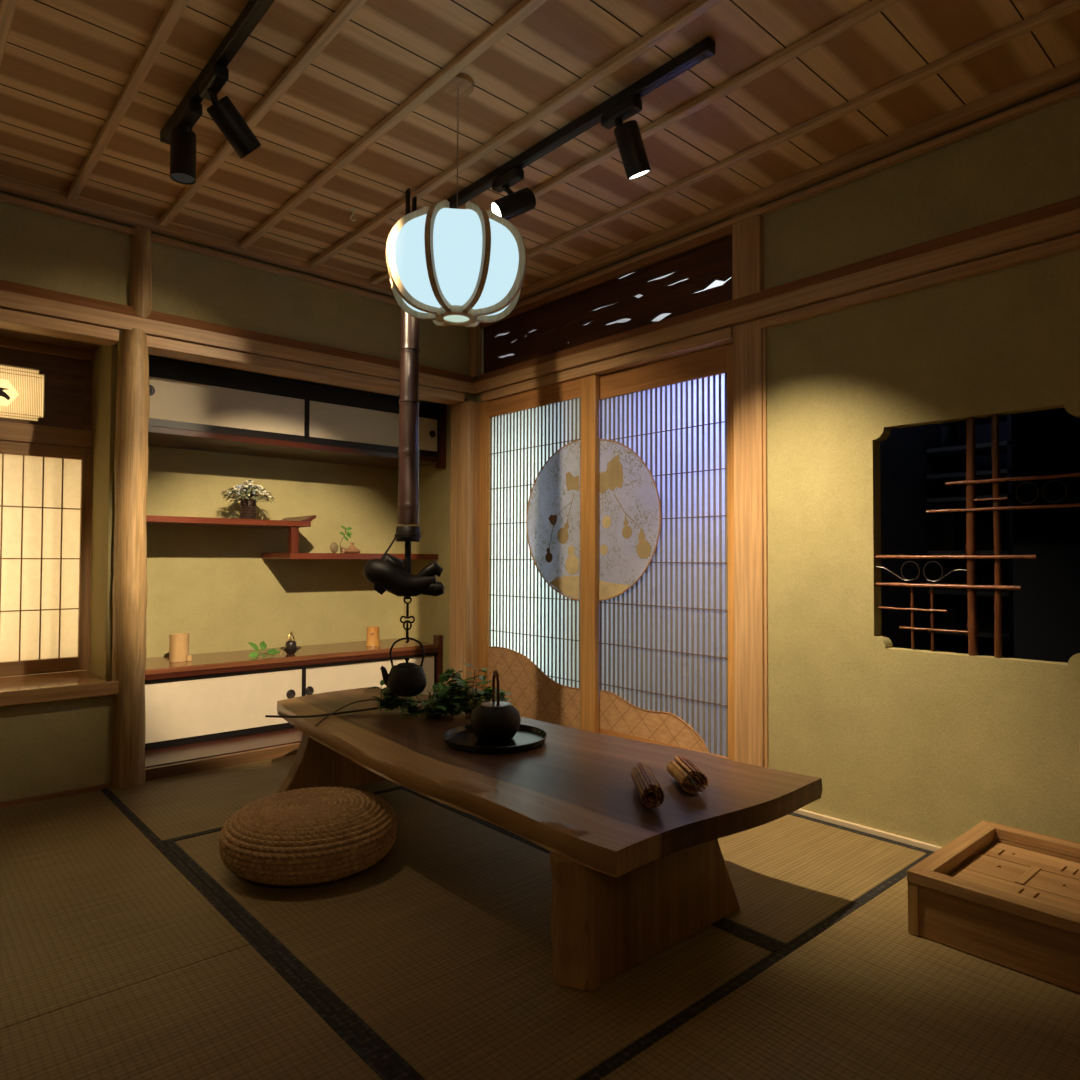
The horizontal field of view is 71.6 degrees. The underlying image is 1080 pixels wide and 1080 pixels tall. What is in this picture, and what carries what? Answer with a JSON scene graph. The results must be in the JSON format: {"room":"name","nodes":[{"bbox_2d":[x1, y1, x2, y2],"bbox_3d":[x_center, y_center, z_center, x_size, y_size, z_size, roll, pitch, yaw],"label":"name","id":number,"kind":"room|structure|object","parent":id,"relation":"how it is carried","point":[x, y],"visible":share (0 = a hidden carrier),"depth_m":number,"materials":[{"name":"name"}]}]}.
{"room":"japanese tea room","nodes":[
{"label":"japanese tea room","id":0,"kind":"room"},
{"bbox_2d":[0,347,84,429],"bbox_3d":[-2.494,-0.674,3.093,1.114,0.325,0.030,1,-2,-42],"label":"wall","id":1,"kind":"structure","parent":0,"point":[64,377],"depth_m":3.36,"materials":[{"name":"brown wood"}]},
{"bbox_2d":[0,365,43,420],"bbox_3d":[-2.428,-0.646,3.166,0.551,0.230,0.017,1,-2,-42],"label":"wall lamp","id":2,"kind":"object","parent":1,"relation":"attached to","point":[21,390],"visible":1,"depth_m":3.29,"materials":[{"name":"paper"}]},
{"bbox_2d":[0,191,474,801],"bbox_3d":[-1.846,-0.153,3.136,3.960,2.460,0.050,1,-2,-42],"label":"wall","id":3,"kind":"structure","parent":0,"point":[60,745],"depth_m":3.17,"materials":[{"name":"paint"}]},
{"bbox_2d":[0,783,110,807],"bbox_3d":[-2.545,1.020,2.436,2.030,0.054,0.026,1,-2,-42],"label":"baseboard","id":4,"kind":"structure","parent":3,"relation":"attached to","point":[25,800],"depth_m":2.97,"materials":[{"name":"brown wood"}]},
{"bbox_2d":[0,308,111,351],"bbox_3d":[-2.358,-0.905,2.951,1.120,0.050,0.460,1,-2,-42],"label":"trim","id":5,"kind":"structure","parent":3,"relation":"attached to","point":[7,333],"depth_m":3.27,"materials":[{"name":"brown wood"}]},
{"bbox_2d":[0,308,118,345],"bbox_3d":[-2.565,-0.878,2.513,2.030,0.048,0.118,1,-2,-42],"label":"trim","id":6,"kind":"structure","parent":3,"relation":"attached to","point":[9,319],"depth_m":3.01,"materials":[{"name":"brown wood"}]},
{"bbox_2d":[110,328,149,787],"bbox_3d":[-1.738,0.086,3.180,0.136,1.967,0.137,1,-1,-14],"label":"wooden pillar","id":7,"kind":"structure","parent":3,"relation":"attached to","point":[130,588],"depth_m":3.13,"materials":[{"name":"brown wood"}]},
{"bbox_2d":[129,226,151,319],"bbox_3d":[-1.720,-1.145,3.227,0.087,0.389,0.088,1,-2,-42],"label":"trim","id":8,"kind":"structure","parent":3,"relation":"attached to","point":[140,293],"depth_m":3.19,"materials":[{"name":"brown wood"}]},
{"bbox_2d":[0,176,393,296],"bbox_3d":[-1.819,-1.361,3.095,3.900,0.037,0.058,1,-2,-42],"label":"trim","id":9,"kind":"structure","parent":3,"relation":"attached to","point":[7,185],"depth_m":3.29,"materials":[{"name":"brown wood"}]},
{"bbox_2d":[0,194,398,305],"bbox_3d":[-1.852,-1.316,3.097,3.855,0.022,0.034,1,-2,-42],"label":"trim","id":10,"kind":"structure","parent":3,"relation":"attached to","point":[6,199],"depth_m":3.34,"materials":[{"name":"brown wood"}]},
{"bbox_2d":[145,742,299,780],"bbox_3d":[-1.094,1.042,3.749,1.695,0.086,0.033,1,-2,-42],"label":"trim","id":11,"kind":"structure","parent":3,"relation":"attached to","point":[175,769],"depth_m":3.40,"materials":[{"name":"brown wood"}]},
{"bbox_2d":[0,280,473,393],"bbox_3d":[-1.845,-0.943,3.087,3.866,0.107,0.046,1,-2,-42],"label":"trim","id":12,"kind":"structure","parent":3,"relation":"attached to","point":[14,296],"depth_m":3.37,"materials":[{"name":"brown wood"}]},
{"bbox_2d":[146,335,464,404],"bbox_3d":[-1.118,-0.840,3.816,1.705,0.048,0.138,1,-2,-42],"label":"trim","id":13,"kind":"structure","parent":3,"relation":"attached to","point":[158,346],"depth_m":3.65,"materials":[{"name":"brown wood"}]},
{"bbox_2d":[81,343,461,685],"bbox_3d":[-1.798,0.067,3.715,3.110,2.050,0.754,1,-2,-42],"label":"wall","id":14,"kind":"structure","parent":0,"point":[214,585],"depth_m":4.31,"materials":[{"name":"paint"}]},
{"bbox_2d":[0,421,91,447],"bbox_3d":[-2.493,-0.472,3.085,1.114,0.079,0.068,1,-2,-42],"label":"trim","id":15,"kind":"structure","parent":14,"relation":"attached to","point":[9,431],"depth_m":3.31,"materials":[{"name":"brown wood"}]},
{"bbox_2d":[0,337,92,359],"bbox_3d":[-2.493,-0.857,3.097,1.114,0.040,0.062,1,-2,-42],"label":"trim","id":16,"kind":"structure","parent":14,"relation":"attached to","point":[4,342],"depth_m":3.32,"materials":[{"name":"brown wood"}]},
{"bbox_2d":[0,440,118,706],"bbox_3d":[-2.345,0.097,2.931,1.148,1.075,0.500,1,-2,-42],"label":"window","id":17,"kind":"structure","parent":14,"relation":"in","point":[45,488],"depth_m":3.31,"materials":[{"name":"paper"}]},
{"bbox_2d":[84,360,92,429],"bbox_3d":[-2.074,-0.664,3.437,0.029,0.325,0.014,1,-2,-42],"label":"trim","id":18,"kind":"structure","parent":14,"relation":"attached to","point":[88,363],"depth_m":3.43,"materials":[{"name":"brown wood"}]},
{"bbox_2d":[87,352,94,669],"bbox_3d":[-2.071,-0.136,3.455,0.022,1.460,0.065,1,-2,-42],"label":"trim","id":19,"kind":"structure","parent":14,"relation":"attached to","point":[93,360],"depth_m":3.43,"materials":[{"name":"brown wood"}]},
{"bbox_2d":[145,728,302,767],"bbox_3d":[-1.323,1.047,4.062,1.780,0.090,0.735,1,-2,-42],"label":"trim","id":20,"kind":"structure","parent":14,"relation":"attached to","point":[206,749],"depth_m":3.57,"materials":[{"name":"brown wood"}]},
{"bbox_2d":[146,515,437,558],"bbox_3d":[-1.429,-0.014,4.214,1.780,0.242,0.401,1,-2,-42],"label":"shelf","id":21,"kind":"object","parent":14,"relation":"attached to","point":[293,524],"visible":0.88,"depth_m":4.06,"materials":[{"name":"brown wood"}]},
{"bbox_2d":[221,480,273,518],"bbox_3d":[-1.565,-0.213,4.007,0.296,0.213,0.253,1,-2,-42],"label":"flower vase","id":22,"kind":"object","parent":21,"relation":"on","point":[248,504],"visible":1,"depth_m":3.97,"materials":[{"name":"brown ceramic"}]},
{"bbox_2d":[330,542,337,552],"bbox_3d":[-1.184,0.044,4.305,0.050,0.063,0.032,1,-2,-42],"label":"round plaque","id":23,"kind":"object","parent":21,"relation":"on","point":[334,546],"visible":0.89,"depth_m":4.29,"materials":[{"name":"beige ceramic"}]},
{"bbox_2d":[346,543,360,552],"bbox_3d":[-1.099,0.047,4.374,0.100,0.062,0.100,1,-2,-42],"label":"bud vase","id":24,"kind":"object","parent":21,"relation":"on","point":[351,549],"visible":0.88,"depth_m":4.34,"materials":[{"name":"beige ceramic"}]},
{"bbox_2d":[340,526,351,551],"bbox_3d":[-1.125,-0.003,4.348,0.085,0.160,0.030,1,-2,-42],"label":"leaf sprig","id":25,"kind":"object","parent":24,"relation":"in","point":[348,533],"visible":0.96,"depth_m":4.35,"materials":[{"name":"green plant"}]},
{"bbox_2d":[145,635,442,749],"bbox_3d":[-1.413,0.788,4.172,1.780,0.430,0.457,1,-2,-42],"label":"lower cabinet","id":26,"kind":"object","parent":14,"relation":"attached to","point":[218,695],"visible":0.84,"depth_m":3.85,"materials":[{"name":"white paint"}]},
{"bbox_2d":[145,638,437,674],"bbox_3d":[-1.426,0.637,4.168,1.749,0.026,0.451,1,-2,-42],"label":"countertop","id":27,"kind":"structure","parent":26,"relation":"on","point":[205,661],"depth_m":4.04,"materials":[{"name":"red paint"}]},
{"bbox_2d":[169,633,191,661],"bbox_3d":[-1.830,0.545,3.798,0.093,0.136,0.093,1,-2,-42],"label":"cup","id":28,"kind":"object","parent":27,"relation":"on","point":[178,642],"visible":1,"depth_m":3.76,"materials":[{"name":"beige wood"}]},
{"bbox_2d":[248,641,279,657],"bbox_3d":[-1.463,0.577,3.968,0.101,0.080,0.144,0,-2,17],"label":"leaf sprig","id":29,"kind":"object","parent":27,"relation":"on","point":[263,645],"visible":1,"depth_m":3.97,"materials":[{"name":"green plant"}]},
{"bbox_2d":[280,632,300,654],"bbox_3d":[-1.361,0.561,4.077,0.117,0.121,0.109,1,-2,-22],"label":"pot","id":30,"kind":"object","parent":27,"relation":"on","point":[290,648],"visible":1,"depth_m":4.06,"materials":[{"name":"grey ceramic"}]},
{"bbox_2d":[285,641,295,648],"bbox_3d":[-1.358,0.574,4.078,0.058,0.053,0.058,1,-2,-42],"label":"bowl","id":31,"kind":"object","parent":30,"relation":"on","point":[289,644],"depth_m":4.05,"materials":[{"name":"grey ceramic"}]},
{"bbox_2d":[366,626,379,645],"bbox_3d":[-1.003,0.578,4.495,0.086,0.111,0.086,1,-2,-42],"label":"cup","id":32,"kind":"object","parent":27,"relation":"on","point":[373,639],"visible":1,"depth_m":4.46,"materials":[{"name":"orange wood"}]},
{"bbox_2d":[148,357,445,468],"bbox_3d":[-1.400,-0.649,4.200,1.780,0.392,0.478,1,-2,-42],"label":"upper cabinet","id":33,"kind":"object","parent":14,"relation":"attached to","point":[193,406],"visible":0.7,"depth_m":3.96,"materials":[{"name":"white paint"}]},
{"bbox_2d":[0,0,1079,287],"bbox_3d":[-0.317,-1.431,1.486,4.000,0.078,4.540,1,-2,-42],"label":"ceiling","id":34,"kind":"structure","parent":0,"point":[346,104],"depth_m":2.35,"materials":[{"name":"brown wood"}]},
{"bbox_2d":[160,0,274,144],"bbox_3d":[-0.341,-1.396,1.504,0.036,0.036,2.824,1,-2,-42],"label":"track","id":35,"kind":"object","parent":34,"relation":"attached to","point":[253,12],"visible":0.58,"depth_m":2.08,"materials":[{"name":"black metal"}]},
{"bbox_2d":[170,100,202,184],"bbox_3d":[-1.117,-1.259,2.373,0.077,0.197,0.164,1,-2,-42],"label":"spotlight","id":36,"kind":"object","parent":35,"relation":"attached to","point":[182,137],"visible":1,"depth_m":2.37,"materials":[{"name":"black metal"}]},
{"bbox_2d":[199,63,260,158],"bbox_3d":[-0.912,-1.260,2.235,0.167,0.200,0.145,1,-2,-42],"label":"spotlight","id":37,"kind":"object","parent":35,"relation":"attached to","point":[223,111],"visible":1,"depth_m":2.21,"materials":[{"name":"black metal"}]},
{"bbox_2d":[350,208,355,221],"bbox_3d":[-0.777,-1.348,3.107,0.024,0.053,0.024,0,-1,-8],"label":"ceiling hook","id":38,"kind":"object","parent":34,"relation":"attached to","point":[351,209],"visible":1,"depth_m":3.10,"materials":[{"name":"brown metal"}]},
{"bbox_2d":[363,188,444,642],"bbox_3d":[-0.527,-0.488,2.930,0.315,1.779,0.114,0,-1,-9],"label":"hanger","id":39,"kind":"object","parent":34,"relation":"hanging from","point":[387,573],"visible":0.75,"depth_m":2.89,"materials":[{"name":"brown wood"}]},
{"bbox_2d":[380,637,426,696],"bbox_3d":[-0.519,0.489,2.899,0.160,0.222,0.152,1,-2,-42],"label":"kettle","id":40,"kind":"object","parent":39,"relation":"hanging from","point":[407,679],"visible":1,"depth_m":2.85,"materials":[{"name":"black metal"}]},
{"bbox_2d":[386,73,526,326],"bbox_3d":[-0.251,-1.030,2.273,0.415,0.728,0.415,0,-1,-9],"label":"paper lantern","id":41,"kind":"object","parent":34,"relation":"hanging from","point":[457,266],"visible":0.99,"depth_m":2.15,"materials":[{"name":"white paper"}]},
{"bbox_2d":[447,37,714,207],"bbox_3d":[0.022,-1.367,2.598,0.036,0.036,1.374,1,-2,-42],"label":"track","id":42,"kind":"object","parent":34,"relation":"attached to","point":[705,49],"visible":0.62,"depth_m":2.42,"materials":[{"name":"black metal"}]},
{"bbox_2d":[490,167,535,219],"bbox_3d":[-0.122,-1.239,2.719,0.164,0.212,0.194,1,-2,-42],"label":"spotlight","id":43,"kind":"object","parent":42,"relation":"attached to","point":[514,204],"visible":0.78,"depth_m":2.68,"materials":[{"name":"black metal"}]},
{"bbox_2d":[601,95,650,179],"bbox_3d":[0.269,-1.240,2.350,0.128,0.226,0.145,1,-2,-42],"label":"spotlight","id":44,"kind":"object","parent":42,"relation":"attached to","point":[628,137],"visible":1,"depth_m":2.30,"materials":[{"name":"black metal"}]},
{"bbox_2d":[496,272,730,357],"bbox_3d":[0.795,-1.464,4.132,1.222,1.050,2.210,1,-2,-42],"label":"wall","id":45,"kind":"structure","parent":0,"point":[715,283],"depth_m":4.93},
{"bbox_2d":[475,80,1079,846],"bbox_3d":[1.137,-0.153,2.741,0.060,2.460,4.520,1,-2,-42],"label":"wall","id":46,"kind":"structure","parent":0,"point":[927,746],"depth_m":2.57,"materials":[{"name":"paint"}]},
{"bbox_2d":[449,401,478,697],"bbox_3d":[-0.438,0.132,4.379,0.097,1.862,0.170,1,-2,-42],"label":"trim","id":47,"kind":"structure","parent":46,"relation":"attached to","point":[464,523],"depth_m":4.33,"materials":[{"name":"brown wood"}]},
{"bbox_2d":[470,323,481,378],"bbox_3d":[-0.375,-1.127,4.382,0.048,0.356,0.050,1,-2,-42],"label":"trim","id":48,"kind":"structure","parent":46,"relation":"attached to","point":[475,332],"depth_m":4.36,"materials":[{"name":"brown wood"}]},
{"bbox_2d":[478,401,488,697],"bbox_3d":[-0.294,0.132,4.343,0.106,1.862,0.075,1,-2,-42],"label":"trim","id":49,"kind":"structure","parent":46,"relation":"attached to","point":[483,406],"depth_m":4.30,"materials":[{"name":"brown wood"}]},
{"bbox_2d":[487,375,598,732],"bbox_3d":[-0.008,0.120,3.974,0.038,1.852,0.854,1,-2,-42],"label":"door","id":50,"kind":"structure","parent":46,"relation":"in","point":[543,605],"depth_m":3.92,"materials":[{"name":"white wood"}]},
{"bbox_2d":[545,515,556,561],"bbox_3d":[0.058,-0.008,3.878,0.001,0.250,0.089,1,-2,-42],"label":"print","id":51,"kind":"object","parent":50,"relation":"attached to","point":[550,520],"depth_m":3.88,"materials":[{"name":"grey paper"}]},
{"bbox_2d":[550,546,578,598],"bbox_3d":[0.124,0.162,3.800,0.001,0.266,0.217,1,-2,-42],"label":"print","id":52,"kind":"object","parent":50,"relation":"attached to","point":[564,560],"depth_m":3.80,"materials":[{"name":"gold metal"}]},
{"bbox_2d":[556,472,579,543],"bbox_3d":[0.141,-0.163,3.791,0.001,0.365,0.170,1,-2,-42],"label":"print","id":53,"kind":"object","parent":50,"relation":"on","point":[567,483],"depth_m":3.79,"materials":[{"name":"grey paper"}]},
{"bbox_2d":[479,226,731,327],"bbox_3d":[0.226,-1.267,3.731,0.022,0.032,1.725,1,-2,-42],"label":"trim","id":54,"kind":"structure","parent":46,"relation":"attached to","point":[727,231],"depth_m":3.53,"materials":[{"name":"brown wood"}]},
{"bbox_2d":[481,327,732,401],"bbox_3d":[0.261,-0.837,3.732,0.108,0.048,1.687,1,-2,-42],"label":"trim","id":55,"kind":"structure","parent":46,"relation":"attached to","point":[724,336],"depth_m":3.50,"materials":[{"name":"brown wood"}]},
{"bbox_2d":[483,235,731,373],"bbox_3d":[0.262,-1.129,3.729,0.019,0.320,1.776,1,-2,-42],"label":"transom","id":56,"kind":"object","parent":46,"relation":"attached to","point":[559,325],"visible":0.95,"depth_m":3.60,"materials":[{"name":"brown wood"}]},
{"bbox_2d":[599,343,734,760],"bbox_3d":[0.546,0.108,3.407,0.037,1.852,0.861,1,-2,-42],"label":"door","id":57,"kind":"structure","parent":46,"relation":"in","point":[666,427],"depth_m":3.37,"materials":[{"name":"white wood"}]},
{"bbox_2d":[599,494,629,598],"bbox_3d":[0.352,0.032,3.604,0.001,0.516,0.224,1,-2,-42],"label":"print","id":58,"kind":"object","parent":57,"relation":"attached to","point":[614,509],"depth_m":3.60,"materials":[{"name":"grey paper"}]},
{"bbox_2d":[599,454,650,558],"bbox_3d":[0.394,-0.162,3.563,0.002,0.503,0.348,1,-2,-42],"label":"print","id":59,"kind":"object","parent":57,"relation":"attached to","point":[624,479],"depth_m":3.55,"materials":[{"name":"grey paper"}]},
{"bbox_2d":[732,205,763,299],"bbox_3d":[0.870,-1.156,3.061,0.102,0.356,0.129,1,-2,-42],"label":"trim","id":60,"kind":"structure","parent":46,"relation":"attached to","point":[747,235],"depth_m":3.02,"materials":[{"name":"brown wood"}]},
{"bbox_2d":[733,319,764,766],"bbox_3d":[0.872,0.098,3.033,0.108,1.952,0.130,1,-2,-42],"label":"trim","id":61,"kind":"structure","parent":46,"relation":"attached to","point":[747,337],"depth_m":2.99,"materials":[{"name":"brown wood"}]},
{"bbox_2d":[763,329,767,767],"bbox_3d":[0.891,0.089,2.956,0.010,1.858,0.012,1,-2,-42],"label":"trim","id":62,"kind":"structure","parent":46,"relation":"attached to","point":[764,330],"depth_m":2.95,"materials":[{"name":"brown wood"}]},
{"bbox_2d":[474,196,1079,393],"bbox_3d":[1.116,-0.943,2.703,0.046,0.107,4.466,1,-2,-42],"label":"trim","id":63,"kind":"structure","parent":46,"relation":"attached to","point":[1061,219],"depth_m":2.75,"materials":[{"name":"brown wood"}]},
{"bbox_2d":[479,82,1079,322],"bbox_3d":[1.126,-1.315,2.712,0.034,0.022,4.455,1,-2,-42],"label":"trim","id":64,"kind":"structure","parent":46,"relation":"attached to","point":[1071,91],"depth_m":2.66,"materials":[{"name":"brown wood"}]},
{"bbox_2d":[517,57,1079,301],"bbox_3d":[1.112,-1.361,2.693,0.058,0.037,4.442,1,-2,-42],"label":"trim","id":65,"kind":"structure","parent":46,"relation":"attached to","point":[1067,73],"depth_m":2.70,"materials":[{"name":"brown wood"}]},
{"bbox_2d":[793,808,941,851],"bbox_3d":[1.744,1.023,1.964,0.018,0.054,2.592,1,-2,-42],"label":"baseboard","id":66,"kind":"structure","parent":46,"relation":"attached to","point":[902,839],"depth_m":2.62,"materials":[{"name":"beige wood"}]},
{"bbox_2d":[760,233,1079,328],"bbox_3d":[1.760,-0.880,2.020,0.068,0.038,2.592,1,-2,-42],"label":"trim","id":67,"kind":"structure","parent":46,"relation":"attached to","point":[1070,243],"depth_m":2.49,"materials":[{"name":"brown wood"}]},
{"bbox_2d":[875,414,1079,657],"bbox_3d":[1.402,-0.013,2.435,0.038,0.772,0.608,1,-2,-42],"label":"lattice","id":68,"kind":"object","parent":46,"relation":"attached to","point":[972,624],"visible":1,"depth_m":2.42,"materials":[{"name":"brown wood"}]},
{"bbox_2d":[880,422,1009,657],"bbox_3d":[1.699,-0.207,3.269,1.470,2.700,4.660,1,-2,-42],"label":"wall","id":69,"kind":"structure","parent":0,"point":[905,464],"depth_m":3.58,"materials":[{"name":"black"}]},
{"bbox_2d":[926,414,1013,657],"bbox_3d":[2.149,-0.081,3.265,0.300,2.350,0.760,1,-2,-42],"label":"shelf rack","id":70,"kind":"object","parent":69,"relation":"on","point":[982,449],"visible":0.38,"depth_m":3.35,"materials":[{"name":"paint"}]},
{"bbox_2d":[1011,408,1079,662],"bbox_3d":[2.373,-0.190,2.068,0.040,2.510,1.870,1,-2,-42],"label":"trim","id":71,"kind":"structure","parent":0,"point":[1046,608],"depth_m":2.67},
{"bbox_3d":[-0.313,1.061,1.409,4.000,0.055,4.500,1,-2,-42],"label":"floor","id":72,"kind":"structure","parent":0,"visible":0},
{"bbox_2d":[0,788,260,1028],"bbox_3d":[-1.605,1.025,2.155,0.978,0.046,1.634,1,-2,-42],"label":"mat","id":73,"kind":"object","parent":72,"relation":"on","point":[93,903],"visible":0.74,"depth_m":2.03,"materials":[{"name":"wicker"}]},
{"bbox_2d":[0,940,402,1079],"bbox_3d":[-0.480,0.997,0.891,0.978,0.046,1.746,1,-2,-42],"label":"mat","id":74,"kind":"object","parent":72,"relation":"on","point":[243,1013],"visible":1,"depth_m":1.50,"materials":[{"name":"wicker"}]},
{"bbox_2d":[109,755,404,842],"bbox_3d":[-0.827,1.060,3.421,1.866,0.046,0.806,1,-2,-42],"label":"mat","id":75,"kind":"object","parent":72,"relation":"on","point":[185,806],"visible":0.19,"depth_m":3.03,"materials":[{"name":"wicker"}]},
{"bbox_2d":[164,788,778,1079],"bbox_3d":[-0.333,1.030,2.168,0.936,0.046,1.718,1,-2,-42],"label":"mat","id":76,"kind":"object","parent":72,"relation":"on","point":[437,953],"visible":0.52,"depth_m":1.79,"materials":[{"name":"wicker"}]},
{"bbox_2d":[219,787,397,885],"bbox_3d":[-0.721,0.919,2.360,0.536,0.182,0.536,0,-1,-8],"label":"pouf","id":77,"kind":"object","parent":76,"relation":"on","point":[316,835],"visible":1,"depth_m":2.19,"materials":[{"name":"brown wicker"}]},
{"bbox_2d":[275,687,822,991],"bbox_3d":[-0.246,0.853,2.644,0.866,0.335,2.201,1,-2,-42],"label":"table","id":78,"kind":"object","parent":76,"relation":"on","point":[631,881],"visible":0.83,"depth_m":1.96,"materials":[{"name":"brown wood"}]},
{"bbox_2d":[265,663,512,725],"bbox_3d":[-0.580,0.592,2.954,0.944,0.196,0.371,0,-1,-5],"label":"branch","id":79,"kind":"object","parent":78,"relation":"on","point":[447,699],"visible":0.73,"depth_m":2.94,"materials":[{"name":"green plant"}]},
{"bbox_2d":[443,724,546,753],"bbox_3d":[-0.151,0.669,2.532,0.352,0.025,0.352,1,-2,-42],"label":"round tray","id":80,"kind":"object","parent":78,"relation":"on","point":[462,738],"visible":0.7,"depth_m":2.48,"materials":[{"name":"black paint"}]},
{"bbox_2d":[470,670,520,741],"bbox_3d":[-0.150,0.558,2.542,0.172,0.231,0.172,1,-2,-42],"label":"pot","id":81,"kind":"object","parent":80,"relation":"on","point":[492,721],"visible":1,"depth_m":2.48,"materials":[{"name":"metal"}]},
{"bbox_2d":[631,762,663,808],"bbox_3d":[0.277,0.634,1.942,0.057,0.060,0.202,0,-1,-1],"label":"scroll","id":82,"kind":"object","parent":78,"relation":"on","point":[651,794],"visible":1,"depth_m":1.88},
{"bbox_2d":[667,756,707,793],"bbox_3d":[0.400,0.638,2.037,0.072,0.058,0.154,0,-1,-5],"label":"scroll","id":83,"kind":"object","parent":78,"relation":"on","point":[687,775],"visible":1,"depth_m":1.99},
{"bbox_2d":[489,812,929,947],"bbox_3d":[0.364,1.048,2.789,0.928,0.046,1.718,1,-2,-42],"label":"mat","id":84,"kind":"object","parent":72,"relation":"on","point":[790,873],"visible":0.19,"depth_m":2.31,"materials":[{"name":"wicker"}]},
{"bbox_2d":[576,851,1079,1079],"bbox_3d":[0.889,1.017,1.496,1.866,0.046,0.908,1,-2,-42],"label":"mat","id":85,"kind":"object","parent":72,"relation":"on","point":[856,995],"visible":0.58,"depth_m":1.55,"materials":[{"name":"wicker"}]},
{"bbox_2d":[907,821,1079,992],"bbox_3d":[1.365,0.926,1.858,0.558,0.159,0.654,1,-2,-42],"label":"box","id":86,"kind":"object","parent":85,"relation":"on","point":[1006,896],"visible":1,"depth_m":1.85,"materials":[{"name":"brown wood"}]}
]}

